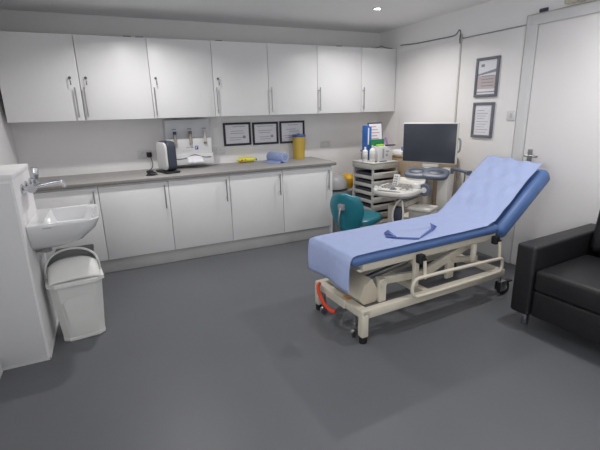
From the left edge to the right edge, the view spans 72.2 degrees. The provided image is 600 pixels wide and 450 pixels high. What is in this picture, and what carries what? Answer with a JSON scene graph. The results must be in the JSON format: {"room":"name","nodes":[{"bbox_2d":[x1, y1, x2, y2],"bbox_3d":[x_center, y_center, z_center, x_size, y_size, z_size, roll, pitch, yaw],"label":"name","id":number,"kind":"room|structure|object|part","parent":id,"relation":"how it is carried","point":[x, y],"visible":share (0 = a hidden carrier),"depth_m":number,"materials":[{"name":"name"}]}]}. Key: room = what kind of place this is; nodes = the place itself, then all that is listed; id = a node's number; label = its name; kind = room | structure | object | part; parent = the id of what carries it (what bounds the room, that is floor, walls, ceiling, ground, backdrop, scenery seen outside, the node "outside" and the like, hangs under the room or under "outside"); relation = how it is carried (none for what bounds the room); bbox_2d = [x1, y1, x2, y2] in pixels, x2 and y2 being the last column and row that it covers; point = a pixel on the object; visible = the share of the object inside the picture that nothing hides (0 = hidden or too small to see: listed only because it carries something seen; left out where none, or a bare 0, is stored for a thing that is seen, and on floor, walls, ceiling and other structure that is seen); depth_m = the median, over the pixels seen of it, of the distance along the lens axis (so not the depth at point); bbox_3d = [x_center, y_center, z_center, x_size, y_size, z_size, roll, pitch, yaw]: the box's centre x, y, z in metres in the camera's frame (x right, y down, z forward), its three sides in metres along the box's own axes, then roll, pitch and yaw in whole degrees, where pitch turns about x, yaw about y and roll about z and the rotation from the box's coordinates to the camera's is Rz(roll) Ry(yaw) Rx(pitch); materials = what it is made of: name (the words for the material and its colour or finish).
{"room":"medical examination room","nodes":[
{"label":"medical examination room","id":0,"kind":"room"},
{"bbox_2d":[0,89,18,164],"bbox_3d":[-1.484,-0.026,1.272,0.100,2.420,6.100,-9,17,-24],"label":"wall","id":1,"kind":"structure","parent":0,"point":[8,155],"depth_m":3.65,"materials":[{"name":"paint"}]},
{"bbox_2d":[0,361,2,377],"bbox_3d":[-0.965,1.323,0.724,0.030,0.092,4.048,-9,17,-24],"label":"baseboard","id":2,"kind":"structure","parent":1,"relation":"attached to","point":[1,369],"depth_m":2.48,"materials":[{"name":"white plastic"}]},
{"bbox_2d":[0,163,57,368],"bbox_3d":[-1.855,0.236,2.664,0.284,1.183,0.598,-9,17,-24],"label":"wall partition","id":3,"kind":"structure","parent":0,"point":[28,315],"depth_m":2.48,"materials":[{"name":"paint"}]},
{"bbox_2d":[3,320,58,370],"bbox_3d":[-1.825,0.796,2.827,0.256,0.014,0.596,-9,17,-24],"label":"baseboard","id":4,"kind":"structure","parent":3,"relation":"attached to","point":[50,357],"depth_m":2.59,"materials":[{"name":"white plastic"}]},
{"bbox_2d":[20,167,66,193],"bbox_3d":[-1.632,-0.298,2.626,0.238,0.150,0.210,-9,17,-24],"label":"tap","id":5,"kind":"object","parent":3,"relation":"attached to","point":[33,185],"visible":1,"depth_m":2.59,"materials":[{"name":"silver metal"}]},
{"bbox_3d":[-1.683,-0.314,2.597,0.067,0.101,0.046,-9,17,-24],"label":"lever","id":6,"kind":"part","parent":5,"relation":"part of","materials":[{"name":"silver metal"}]},
{"bbox_3d":[-1.606,-0.262,2.648,0.182,0.052,0.027,-9,17,-24],"label":"spout","id":7,"kind":"part","parent":5,"relation":"part of","materials":[{"name":"silver metal"}]},
{"bbox_2d":[26,204,98,252],"bbox_3d":[-1.574,0.028,2.804,0.399,0.218,0.525,-9,17,-24],"label":"basin","id":8,"kind":"object","parent":3,"relation":"attached to","point":[48,228],"visible":1,"depth_m":2.62,"materials":[{"name":"white ceramic"}]},
{"bbox_2d":[0,9,379,195],"bbox_3d":[-0.857,-1.045,4.852,4.405,2.420,0.100,-9,17,-24],"label":"wall","id":9,"kind":"structure","parent":0,"point":[57,148],"depth_m":4.38,"materials":[{"name":"paint"}]},
{"bbox_2d":[0,31,85,122],"bbox_3d":[-2.354,-1.326,3.756,0.611,0.738,0.407,-9,17,-24],"label":"upper cabinet","id":10,"kind":"object","parent":9,"relation":"attached to","point":[40,82],"visible":0.96,"depth_m":3.61,"materials":[{"name":"white laminate"}]},
{"bbox_3d":[-2.036,-1.117,3.759,0.012,0.263,0.036,-9,17,-24],"label":"handle","id":11,"kind":"part","parent":10,"relation":"part of","materials":[{"name":"metal"}]},
{"bbox_2d":[72,34,153,119],"bbox_3d":[-1.798,-1.410,4.005,0.613,0.738,0.407,-9,17,-24],"label":"upper cabinet","id":12,"kind":"object","parent":9,"relation":"attached to","point":[113,71],"visible":1,"depth_m":3.85,"materials":[{"name":"white laminate"}]},
{"bbox_3d":[-1.969,-1.128,3.789,0.012,0.263,0.036,-9,17,-24],"label":"handle","id":13,"kind":"part","parent":12,"relation":"part of","materials":[{"name":"metal"}]},
{"bbox_2d":[137,150,151,158],"bbox_3d":[-1.682,-0.764,4.461,0.146,0.086,0.012,-9,17,-24],"label":"double socket","id":14,"kind":"object","parent":9,"relation":"attached to","point":[141,154],"visible":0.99,"depth_m":4.45,"materials":[{"name":"white plastic"}]},
{"bbox_2d":[146,152,152,169],"bbox_3d":[-1.582,-0.659,4.331,0.060,0.182,0.354,-6,16,-16],"label":"plug","id":15,"kind":"object","parent":9,"relation":"attached to","point":[149,154],"visible":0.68,"depth_m":4.43,"materials":[{"name":"black plastic"}]},
{"bbox_2d":[145,38,215,117],"bbox_3d":[-1.242,-1.494,4.253,0.611,0.738,0.407,-9,17,-24],"label":"upper cabinet","id":16,"kind":"object","parent":9,"relation":"attached to","point":[180,70],"visible":0.95,"depth_m":4.10,"materials":[{"name":"white laminate"}]},
{"bbox_3d":[-1.416,-1.211,4.036,0.012,0.263,0.036,-9,17,-24],"label":"handle","id":17,"kind":"part","parent":16,"relation":"part of","materials":[{"name":"metal"}]},
{"bbox_2d":[162,119,213,164],"bbox_3d":[-1.215,-0.907,4.496,0.484,0.475,0.280,-9,17,-24],"label":"dispenser","id":18,"kind":"object","parent":9,"relation":"attached to","point":[191,138],"visible":0.91,"depth_m":4.46,"materials":[{"name":"white plastic"}]},
{"bbox_3d":[-1.235,-0.880,4.548,0.476,0.164,0.185,-9,17,-24],"label":"panel","id":19,"kind":"part","parent":18,"relation":"part of","materials":[{"name":"white plastic"}]},
{"bbox_2d":[212,147,224,154],"bbox_3d":[-0.949,-0.859,4.792,0.146,0.086,0.012,-9,17,-24],"label":"double socket","id":20,"kind":"object","parent":9,"relation":"attached to","point":[219,150],"visible":0.94,"depth_m":4.79,"materials":[{"name":"white plastic"}]},
{"bbox_2d":[223,122,251,145],"bbox_3d":[-0.736,-1.068,4.836,0.332,0.264,0.017,-9,17,-24],"label":"frame","id":21,"kind":"object","parent":9,"relation":"attached to","point":[239,133],"visible":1,"depth_m":4.83,"materials":[{"name":"white paper"}]},
{"bbox_2d":[210,41,269,116],"bbox_3d":[-0.689,-1.577,4.500,0.605,0.738,0.407,-9,17,-24],"label":"upper cabinet","id":22,"kind":"object","parent":9,"relation":"attached to","point":[239,69],"visible":0.98,"depth_m":4.35,"materials":[{"name":"white laminate"}]},
{"bbox_3d":[-0.860,-1.294,4.284,0.012,0.263,0.036,-9,17,-24],"label":"handle","id":23,"kind":"part","parent":22,"relation":"part of","materials":[{"name":"metal"}]},
{"bbox_2d":[252,122,278,144],"bbox_3d":[-0.417,-1.111,4.980,0.330,0.264,0.017,-9,17,-24],"label":"frame","id":24,"kind":"object","parent":9,"relation":"attached to","point":[263,133],"visible":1,"depth_m":4.98,"materials":[{"name":"white paper"}]},
{"bbox_2d":[279,120,304,143],"bbox_3d":[-0.097,-1.159,5.123,0.338,0.268,0.017,-9,17,-24],"label":"frame","id":25,"kind":"object","parent":9,"relation":"attached to","point":[287,129],"visible":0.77,"depth_m":5.11,"materials":[{"name":"white paper"}]},
{"bbox_2d":[267,43,317,114],"bbox_3d":[-0.143,-1.659,4.746,0.598,0.738,0.403,-9,17,-24],"label":"upper cabinet","id":26,"kind":"object","parent":9,"relation":"attached to","point":[292,68],"visible":0.88,"depth_m":4.59,"materials":[{"name":"white laminate"}]},
{"bbox_2d":[320,140,329,147],"bbox_3d":[0.331,-1.057,5.362,0.146,0.086,0.012,-9,17,-24],"label":"double socket","id":27,"kind":"object","parent":9,"relation":"attached to","point":[326,143],"visible":1,"depth_m":5.36,"materials":[{"name":"white plastic"}]},
{"bbox_2d":[317,46,361,113],"bbox_3d":[0.400,-1.741,4.989,0.597,0.738,0.403,-9,17,-24],"label":"upper cabinet","id":28,"kind":"object","parent":9,"relation":"attached to","point":[338,68],"visible":0.88,"depth_m":4.84,"materials":[{"name":"white laminate"}]},
{"bbox_2d":[361,48,395,111],"bbox_3d":[0.900,-1.816,5.212,0.502,0.738,0.403,-9,17,-24],"label":"upper cabinet","id":29,"kind":"object","parent":9,"relation":"attached to","point":[378,67],"visible":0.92,"depth_m":5.06,"materials":[{"name":"white laminate"}]},
{"bbox_2d":[0,0,492,32],"bbox_3d":[0.432,-1.532,1.802,4.405,0.100,6.300,-9,17,-24],"label":"ceiling","id":30,"kind":"structure","parent":0,"point":[338,15],"depth_m":3.95,"materials":[{"name":"paint"}]},
{"bbox_2d":[0,230,599,449],"bbox_3d":[0.493,0.894,2.482,4.405,0.100,6.300,-9,17,-24],"label":"floor","id":31,"kind":"structure","parent":0,"point":[235,350],"depth_m":2.43,"materials":[{"name":"plastic"}]},
{"bbox_2d":[33,186,108,260],"bbox_3d":[-2.250,-0.032,3.983,0.625,0.722,0.646,-9,17,-24],"label":"base cabinet","id":32,"kind":"object","parent":31,"relation":"on","point":[96,236],"visible":0.36,"depth_m":3.74,"materials":[{"name":"white laminate"}]},
{"bbox_2d":[35,157,335,191],"bbox_3d":[-1.153,-0.596,4.390,3.170,0.087,0.662,-9,17,-24],"label":"countertop","id":33,"kind":"structure","parent":32,"relation":"on","point":[132,176],"depth_m":4.19,"materials":[{"name":"laminate"}]},
{"bbox_3d":[-1.458,-0.513,4.048,0.116,0.047,0.085,-9,17,-24],"label":"cable coil","id":34,"kind":"part","parent":33,"relation":"part of","materials":[{"name":"black plastic"}]},
{"bbox_2d":[156,141,179,173],"bbox_3d":[-1.362,-0.695,4.194,0.145,0.314,0.280,-14,20,-38],"label":"machine","id":35,"kind":"object","parent":33,"relation":"on","point":[165,150],"visible":1,"depth_m":4.12,"materials":[{"name":"grey plastic"}]},
{"bbox_3d":[-1.399,-0.699,4.175,0.022,0.275,0.242,-14,20,-38],"label":"panel","id":36,"kind":"part","parent":35,"relation":"part of","materials":[{"name":"white plastic"}]},
{"bbox_2d":[237,157,256,162],"bbox_3d":[-0.631,-0.777,4.879,0.238,0.068,0.104,-9,17,-24],"label":"packet","id":37,"kind":"object","parent":33,"relation":"on","point":[241,159],"visible":1,"depth_m":4.84,"materials":[{"name":"yellow plastic"}]},
{"bbox_2d":[265,152,288,163],"bbox_3d":[-0.293,-0.788,4.803,0.190,0.112,0.282,-15,21,-41],"label":"paper roll","id":38,"kind":"object","parent":33,"relation":"on","point":[272,157],"visible":1,"depth_m":4.76,"materials":[{"name":"blue paper"}]},
{"bbox_2d":[292,134,305,158],"bbox_3d":[-0.014,-0.975,5.109,0.172,0.296,0.172,-9,17,-24],"label":"tub","id":39,"kind":"object","parent":33,"relation":"on","point":[298,139],"visible":1,"depth_m":5.05,"materials":[{"name":"yellow plastic"}]},
{"bbox_3d":[-0.017,-1.105,5.073,0.172,0.028,0.172,-9,17,-24],"label":"lid","id":40,"kind":"part","parent":39,"relation":"part of","materials":[{"name":"blue plastic"}]},
{"bbox_2d":[55,244,93,251],"bbox_3d":[-1.865,0.412,3.458,0.290,0.415,0.280,-9,17,-24],"label":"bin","id":41,"kind":"object","parent":31,"relation":"on","point":[89,246],"visible":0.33,"depth_m":3.50,"materials":[{"name":"grey plastic"}]},
{"bbox_2d":[44,247,105,341],"bbox_3d":[-1.549,0.459,2.864,0.346,0.631,0.292,-11,18,-30],"label":"bin","id":42,"kind":"object","parent":31,"relation":"on","point":[73,275],"visible":1,"depth_m":2.78,"materials":[{"name":"plastic"}]},
{"bbox_2d":[44,247,100,278],"bbox_3d":[-1.584,0.232,2.862,0.339,0.192,0.154,-9,17,-24],"label":"lid","id":43,"kind":"object","parent":42,"relation":"attached to","point":[71,253],"depth_m":2.83,"materials":[{"name":"plastic"}]},
{"bbox_3d":[-1.484,0.615,2.801,0.185,0.286,0.028,-11,18,-30],"label":"panel","id":44,"kind":"part","parent":42,"relation":"part of","materials":[{"name":"plastic"}]},
{"bbox_2d":[98,180,174,259],"bbox_3d":[-1.685,-0.117,4.236,0.619,0.722,0.646,-9,17,-24],"label":"base cabinet","id":45,"kind":"object","parent":31,"relation":"on","point":[137,218],"visible":0.83,"depth_m":3.98,"materials":[{"name":"white laminate"}]},
{"bbox_2d":[167,175,232,248],"bbox_3d":[-1.126,-0.201,4.485,0.610,0.722,0.646,-9,17,-24],"label":"base cabinet","id":46,"kind":"object","parent":31,"relation":"on","point":[201,214],"visible":0.88,"depth_m":4.23,"materials":[{"name":"white laminate"}]},
{"bbox_2d":[100,226,328,273],"bbox_3d":[-1.041,0.273,4.396,3.066,0.138,0.018,-9,17,-24],"label":"plinth","id":47,"kind":"object","parent":31,"relation":"on","point":[132,262],"visible":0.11,"depth_m":4.41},
{"bbox_2d":[228,170,283,239],"bbox_3d":[-0.578,-0.283,4.731,0.597,0.722,0.646,-9,17,-24],"label":"base cabinet","id":48,"kind":"object","parent":31,"relation":"on","point":[256,198],"visible":0.82,"depth_m":4.47,"materials":[{"name":"white laminate"}]},
{"bbox_2d":[282,165,332,232],"bbox_3d":[-0.021,-0.298,4.998,0.624,0.864,0.646,-9,17,-24],"label":"base cabinet","id":49,"kind":"object","parent":31,"relation":"on","point":[307,192],"visible":0.71,"depth_m":4.72,"materials":[{"name":"white laminate"}]},
{"bbox_3d":[0.246,-0.344,5.135,0.018,0.864,0.612,-9,17,-24],"label":"panel","id":50,"kind":"part","parent":49,"relation":"part of","materials":[{"name":"white laminate"}]},
{"bbox_2d":[332,173,352,230],"bbox_3d":[0.502,-0.308,5.287,0.455,0.700,0.310,-9,17,-24],"label":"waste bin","id":51,"kind":"object","parent":31,"relation":"on","point":[340,183],"visible":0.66,"depth_m":5.13,"materials":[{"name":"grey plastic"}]},
{"bbox_3d":[0.439,-0.555,5.191,0.330,0.168,0.310,-9,17,-24],"label":"lid","id":52,"kind":"part","parent":51,"relation":"part of","materials":[{"name":"plastic"}]},
{"bbox_2d":[330,193,381,231],"bbox_3d":[0.558,-0.030,4.283,0.476,0.703,0.639,11,20,37],"label":"stool","id":53,"kind":"object","parent":31,"relation":"on","point":[348,212],"visible":0.62,"depth_m":4.04,"materials":[{"name":"teal fabric"}]},
{"bbox_3d":[0.455,-0.123,4.092,0.417,0.426,0.163,11,20,37],"label":"backrest","id":54,"kind":"part","parent":53,"relation":"part of","materials":[{"name":"teal fabric"}]},
{"bbox_3d":[0.646,-0.080,4.348,0.410,0.094,0.410,11,20,37],"label":"seat","id":55,"kind":"part","parent":53,"relation":"part of","materials":[{"name":"teal fabric"}]},
{"bbox_2d":[352,159,398,227],"bbox_3d":[0.894,-0.318,4.914,0.385,0.899,0.417,-10,18,-28],"label":"trolley","id":56,"kind":"object","parent":31,"relation":"on","point":[367,175],"visible":0.46,"depth_m":4.75,"materials":[{"name":"plastic"}]},
{"bbox_3d":[0.805,-0.355,5.069,0.317,0.745,0.008,-10,18,-28],"label":"panel","id":57,"kind":"part","parent":56,"relation":"part of","materials":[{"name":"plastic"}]},
{"bbox_3d":[0.892,-0.428,4.882,0.313,0.056,0.339,-10,18,-28],"label":"drawer","id":58,"kind":"part","parent":56,"relation":"part of","materials":[{"name":"grey plastic"}]},
{"bbox_2d":[362,147,367,161],"bbox_3d":[0.746,-0.811,4.713,0.064,0.165,0.064,-10,18,-28],"label":"pump bottle","id":59,"kind":"object","parent":56,"relation":"on","point":[364,152],"visible":1,"depth_m":4.69,"materials":[{"name":"white plastic"}]},
{"bbox_2d":[362,125,371,159],"bbox_3d":[0.785,-0.968,4.845,0.060,0.395,0.102,-10,18,-28],"label":"magazine file","id":60,"kind":"object","parent":56,"relation":"on","point":[366,130],"visible":0.66,"depth_m":4.80,"materials":[{"name":"blue plastic"}]},
{"bbox_3d":[0.894,-0.340,4.907,0.313,0.056,0.339,-10,18,-28],"label":"drawer","id":61,"kind":"part","parent":56,"relation":"part of","materials":[{"name":"grey plastic"}]},
{"bbox_2d":[369,145,375,161],"bbox_3d":[0.828,-0.818,4.700,0.072,0.182,0.072,-10,18,-28],"label":"pump bottle","id":62,"kind":"object","parent":56,"relation":"on","point":[372,152],"visible":1,"depth_m":4.68,"materials":[{"name":"white plastic"}]},
{"bbox_3d":[0.887,-0.606,4.832,0.313,0.056,0.339,-10,18,-28],"label":"drawer","id":63,"kind":"part","parent":56,"relation":"part of","materials":[{"name":"grey plastic"}]},
{"bbox_3d":[0.889,-0.517,4.857,0.313,0.056,0.339,-10,18,-28],"label":"drawer","id":64,"kind":"part","parent":56,"relation":"part of","materials":[{"name":"grey plastic"}]},
{"bbox_2d":[367,122,382,139],"bbox_3d":[0.904,-1.010,4.927,0.215,0.423,0.052,-10,18,-28],"label":"notice","id":65,"kind":"object","parent":56,"relation":"on","point":[376,133],"visible":0.48,"depth_m":4.91,"materials":[{"name":"white paper"}]},
{"bbox_2d":[352,159,398,169],"bbox_3d":[0.878,-0.717,4.812,0.385,0.075,0.395,-10,18,-28],"label":"tray","id":66,"kind":"object","parent":56,"relation":"on","point":[357,164],"depth_m":4.68,"materials":[{"name":"plastic"}]},
{"bbox_3d":[0.896,-0.251,4.932,0.313,0.056,0.339,-10,18,-28],"label":"drawer","id":67,"kind":"part","parent":56,"relation":"part of","materials":[{"name":"grey plastic"}]},
{"bbox_2d":[370,139,383,148],"bbox_3d":[0.918,-0.890,4.853,0.205,0.235,0.042,-10,18,-28],"label":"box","id":68,"kind":"object","parent":56,"relation":"on","point":[374,142],"visible":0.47,"depth_m":4.83,"materials":[{"name":"green cardboard"}]},
{"bbox_3d":[0.994,0.004,4.830,0.357,0.167,0.034,-10,18,-28],"label":"drawer","id":69,"kind":"part","parent":56,"relation":"part of","materials":[{"name":"plastic"}]},
{"bbox_3d":[0.982,-0.479,4.696,0.357,0.066,0.032,-10,18,-28],"label":"drawer","id":70,"kind":"part","parent":56,"relation":"part of","materials":[{"name":"plastic"}]},
{"bbox_2d":[374,145,392,160],"bbox_3d":[0.958,-0.835,4.781,0.200,0.165,0.121,-10,18,-28],"label":"carton","id":71,"kind":"object","parent":56,"relation":"on","point":[383,153],"visible":0.73,"depth_m":4.72,"materials":[{"name":"white cardboard"}]},
{"bbox_3d":[0.991,-0.125,4.795,0.357,0.066,0.032,-10,18,-28],"label":"drawer","id":72,"kind":"part","parent":56,"relation":"part of","materials":[{"name":"plastic"}]},
{"bbox_3d":[0.988,-0.214,4.770,0.357,0.066,0.032,-10,18,-28],"label":"drawer","id":73,"kind":"part","parent":56,"relation":"part of","materials":[{"name":"plastic"}]},
{"bbox_3d":[0.986,-0.302,4.746,0.357,0.066,0.032,-10,18,-28],"label":"drawer","id":74,"kind":"part","parent":56,"relation":"part of","materials":[{"name":"plastic"}]},
{"bbox_3d":[0.979,-0.568,4.671,0.357,0.066,0.032,-10,18,-28],"label":"drawer","id":75,"kind":"part","parent":56,"relation":"part of","materials":[{"name":"plastic"}]},
{"bbox_2d":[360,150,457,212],"bbox_3d":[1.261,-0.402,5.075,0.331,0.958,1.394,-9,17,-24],"label":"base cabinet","id":76,"kind":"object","parent":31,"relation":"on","point":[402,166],"visible":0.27,"depth_m":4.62,"materials":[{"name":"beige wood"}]},
{"bbox_2d":[392,149,402,154],"bbox_3d":[1.211,-0.886,4.970,0.209,0.034,0.308,-9,17,-24],"label":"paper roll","id":77,"kind":"object","parent":76,"relation":"on","point":[394,151],"visible":0.48,"depth_m":4.91,"materials":[{"name":"white paper"}]},
{"bbox_2d":[373,123,471,266],"bbox_3d":[1.181,-0.293,3.987,0.808,1.338,0.810,11,20,38],"label":"scanner","id":78,"kind":"object","parent":31,"relation":"on","point":[431,145],"visible":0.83,"depth_m":4.00,"materials":[{"name":"grey plastic"}]},
{"bbox_3d":[1.069,-0.238,4.012,0.110,0.055,0.380,11,20,38],"label":"console arm","id":79,"kind":"part","parent":78,"relation":"part of"},
{"bbox_3d":[1.094,-0.434,4.097,0.315,0.068,0.066,11,20,38],"label":"touch panel","id":80,"kind":"part","parent":78,"relation":"part of","materials":[{"name":"white plastic"}]},
{"bbox_2d":[404,203,437,218],"bbox_3d":[1.161,-0.096,3.952,0.260,0.180,0.213,11,20,38],"label":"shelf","id":81,"kind":"object","parent":78,"relation":"attached to","point":[415,209],"depth_m":3.89,"materials":[{"name":"white plastic"}]},
{"bbox_3d":[1.175,-0.330,3.880,0.120,0.119,0.044,11,20,38],"label":"handle","id":82,"kind":"part","parent":78,"relation":"part of","materials":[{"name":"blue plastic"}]},
{"bbox_2d":[404,167,449,179],"bbox_3d":[1.241,-0.506,4.040,0.440,0.108,0.140,11,20,38],"label":"tray","id":83,"kind":"object","parent":78,"relation":"on","point":[411,173],"depth_m":4.01,"materials":[{"name":"grey plastic"}]},
{"bbox_3d":[1.295,-0.660,4.095,0.220,0.423,0.139,11,20,38],"label":"monitor arm","id":84,"kind":"part","parent":78,"relation":"part of"},
{"bbox_2d":[402,123,459,164],"bbox_3d":[1.281,-0.811,4.072,0.558,0.392,0.035,11,20,38],"label":"monitor","id":85,"kind":"object","parent":78,"relation":"on","point":[424,143],"depth_m":4.04,"materials":[{"name":"black plastic"}]},
{"bbox_3d":[1.511,-0.752,3.897,0.032,0.141,0.018,11,20,38],"label":"monitor handle","id":86,"kind":"part","parent":78,"relation":"part of","materials":[{"name":"grey plastic"}]},
{"bbox_2d":[315,169,549,343],"bbox_3d":[1.027,0.118,3.179,1.929,0.991,0.680,-10,18,-27],"label":"couch","id":87,"kind":"object","parent":31,"relation":"on","point":[445,251],"visible":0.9,"depth_m":2.92,"materials":[{"name":"beige metal"}]},
{"bbox_3d":[0.181,0.526,2.974,0.061,0.157,0.248,-10,18,-27],"label":"foot lever","id":88,"kind":"part","parent":87,"relation":"part of","materials":[{"name":"red plastic"}]},
{"bbox_3d":[0.377,0.404,2.868,0.165,0.169,0.345,-10,18,-27],"label":"motor casing","id":89,"kind":"part","parent":87,"relation":"part of","materials":[{"name":"beige plastic"}]},
{"bbox_3d":[0.546,0.435,2.765,0.060,0.163,0.059,-10,18,-27],"label":"pivot post","id":90,"kind":"part","parent":87,"relation":"part of","materials":[{"name":"beige metal"}]},
{"bbox_3d":[0.874,0.415,3.212,1.403,0.060,0.600,-10,18,-27],"label":"frame","id":91,"kind":"part","parent":87,"relation":"part of","materials":[{"name":"beige metal"}]},
{"bbox_3d":[0.942,0.266,2.996,0.965,0.210,0.035,-10,18,-27],"label":"lift arm","id":92,"kind":"part","parent":87,"relation":"part of","materials":[{"name":"beige metal"}]},
{"bbox_2d":[308,156,542,293],"bbox_3d":[0.973,-0.091,3.061,1.844,0.680,0.514,-10,18,-27],"label":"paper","id":93,"kind":"object","parent":87,"relation":"on","point":[495,182],"visible":0.99,"depth_m":3.10,"materials":[{"name":"blue paper"}]},
{"bbox_2d":[384,223,436,238],"bbox_3d":[0.807,0.046,2.845,0.460,0.033,0.222,-6,16,-17],"label":"sheet","id":94,"kind":"object","parent":93,"relation":"on","point":[416,233],"visible":1,"depth_m":2.83,"materials":[{"name":"blue paper"}]},
{"bbox_3d":[0.836,0.127,3.040,1.250,0.048,0.445,-10,18,-27],"label":"frame","id":95,"kind":"part","parent":87,"relation":"part of","materials":[{"name":"beige metal"}]},
{"bbox_3d":[1.217,0.299,3.174,0.450,0.164,0.060,-10,18,-27],"label":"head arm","id":96,"kind":"part","parent":87,"relation":"part of","materials":[{"name":"beige metal"}]},
{"bbox_3d":[1.136,0.312,2.925,0.934,0.252,0.044,-10,18,-27],"label":"rail","id":97,"kind":"part","parent":87,"relation":"part of","materials":[{"name":"beige metal"}]},
{"bbox_2d":[511,210,599,344],"bbox_3d":[2.205,0.377,2.403,0.900,0.854,1.450,-10,18,-28],"label":"leather sofa","id":98,"kind":"object","parent":31,"relation":"on","point":[556,282],"visible":1,"depth_m":2.70,"materials":[{"name":"black leather"}]},
{"bbox_3d":[1.581,0.644,2.889,0.036,0.108,0.036,-10,18,-28],"label":"leg","id":99,"kind":"part","parent":98,"relation":"part of","materials":[{"name":"silver metal"}]},
{"bbox_3d":[1.886,0.300,2.977,0.900,0.492,0.135,-10,18,-28],"label":"arm","id":100,"kind":"part","parent":98,"relation":"part of","materials":[{"name":"black leather"}]},
{"bbox_2d":[534,255,599,314],"bbox_3d":[1.940,0.385,2.601,0.602,0.151,0.584,-10,18,-28],"label":"seat cushion","id":101,"kind":"object","parent":98,"relation":"on","point":[572,281],"depth_m":2.59,"materials":[{"name":"black leather"}]},
{"bbox_2d":[591,210,599,252],"bbox_3d":[2.311,0.054,2.728,0.247,0.412,0.576,-10,18,-28],"label":"cushion","id":102,"kind":"object","parent":98,"relation":"on","point":[595,234],"depth_m":2.91,"materials":[{"name":"black leather"}]},
{"bbox_2d":[378,0,599,264],"bbox_3d":[2.409,-0.612,3.012,0.100,2.420,6.100,-9,17,-24],"label":"wall","id":103,"kind":"structure","parent":0,"point":[494,15],"depth_m":4.21,"materials":[{"name":"paint"}]},
{"bbox_2d":[397,40,459,148],"bbox_3d":[1.457,-0.969,4.891,0.008,2.140,0.958,-9,17,-24],"label":"wall panel","id":104,"kind":"object","parent":103,"relation":"attached to","point":[428,75],"depth_m":4.67,"materials":[{"name":"white paint"}]},
{"bbox_2d":[400,29,460,45],"bbox_3d":[1.427,-2.021,4.583,0.024,0.136,0.977,-8,17,-23],"label":"cable","id":105,"kind":"object","parent":103,"relation":"attached to","point":[459,29],"visible":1,"depth_m":4.42,"materials":[{"name":"grey plastic"}]},
{"bbox_2d":[454,34,462,122],"bbox_3d":[1.662,-0.877,4.453,0.016,2.190,0.020,-9,17,-24],"label":"trim","id":106,"kind":"structure","parent":103,"relation":"attached to","point":[460,49],"depth_m":4.27,"materials":[{"name":"plastic"}]},
{"bbox_2d":[470,102,494,137],"bbox_3d":[1.801,-1.035,4.062,0.019,0.338,0.251,-9,17,-24],"label":"frame","id":107,"kind":"object","parent":103,"relation":"attached to","point":[483,112],"visible":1,"depth_m":4.06,"materials":[{"name":"white paper"}]},
{"bbox_2d":[473,55,500,96],"bbox_3d":[1.792,-1.419,3.952,0.019,0.363,0.269,-9,17,-24],"label":"frame","id":108,"kind":"object","parent":103,"relation":"attached to","point":[487,71],"visible":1,"depth_m":3.94,"materials":[{"name":"white paper"}]},
{"bbox_2d":[455,26,525,257],"bbox_3d":[1.822,-0.768,4.141,0.008,2.140,0.710,-9,17,-24],"label":"wall panel","id":109,"kind":"object","parent":103,"relation":"attached to","point":[509,44],"depth_m":3.97,"materials":[{"name":"white paint"}]},
{"bbox_2d":[462,25,525,38],"bbox_3d":[1.794,-1.802,3.849,0.012,0.010,0.708,-9,17,-24],"label":"trim","id":110,"kind":"structure","parent":103,"relation":"attached to","point":[521,25],"depth_m":3.82,"materials":[{"name":"grey plastic"}]},
{"bbox_2d":[507,110,515,120],"bbox_3d":[1.937,-1.004,3.775,0.014,0.090,0.090,-9,17,-24],"label":"light switch","id":111,"kind":"object","parent":103,"relation":"attached to","point":[511,114],"visible":1,"depth_m":3.77,"materials":[{"name":"white plastic"}]},
{"bbox_2d":[539,7,548,12],"bbox_3d":[2.004,-1.767,3.381,0.020,0.028,0.070,-9,17,-24],"label":"junction box","id":112,"kind":"object","parent":103,"relation":"attached to","point":[546,8],"visible":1,"depth_m":3.37,"materials":[{"name":"grey plastic"}]},
{"bbox_2d":[501,0,599,262],"bbox_3d":[2.197,-0.589,3.345,0.022,2.207,1.052,-9,17,-24],"label":"trim","id":113,"kind":"structure","parent":103,"relation":"attached to","point":[533,22],"depth_m":3.57,"materials":[{"name":"white wood"}]},
{"bbox_2d":[564,0,585,3],"bbox_3d":[2.120,-1.706,3.090,0.056,0.058,0.274,-9,17,-24],"label":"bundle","id":114,"kind":"object","parent":113,"relation":"on","point":[565,1],"visible":1,"depth_m":3.15,"materials":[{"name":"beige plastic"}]},
{"bbox_2d":[511,13,599,264],"bbox_3d":[2.191,-0.549,3.352,0.098,2.114,0.828,-9,17,-24],"label":"door","id":115,"kind":"structure","parent":103,"relation":"in","point":[563,132],"depth_m":3.35,"materials":[{"name":"wood"}]},
{"bbox_3d":[2.040,-0.587,3.624,0.055,0.150,0.122,-9,17,-24],"label":"handle","id":116,"kind":"part","parent":115,"relation":"part of","materials":[{"name":"metal"}]},
{"bbox_2d":[517,0,597,106],"bbox_3d":[2.111,-1.328,3.281,0.007,0.768,0.761,-9,17,-24],"label":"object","id":117,"kind":"object","parent":103,"relation":"attached to","point":[593,0],"visible":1,"depth_m":3.45,"materials":[{"name":"plastic"}]}
]}

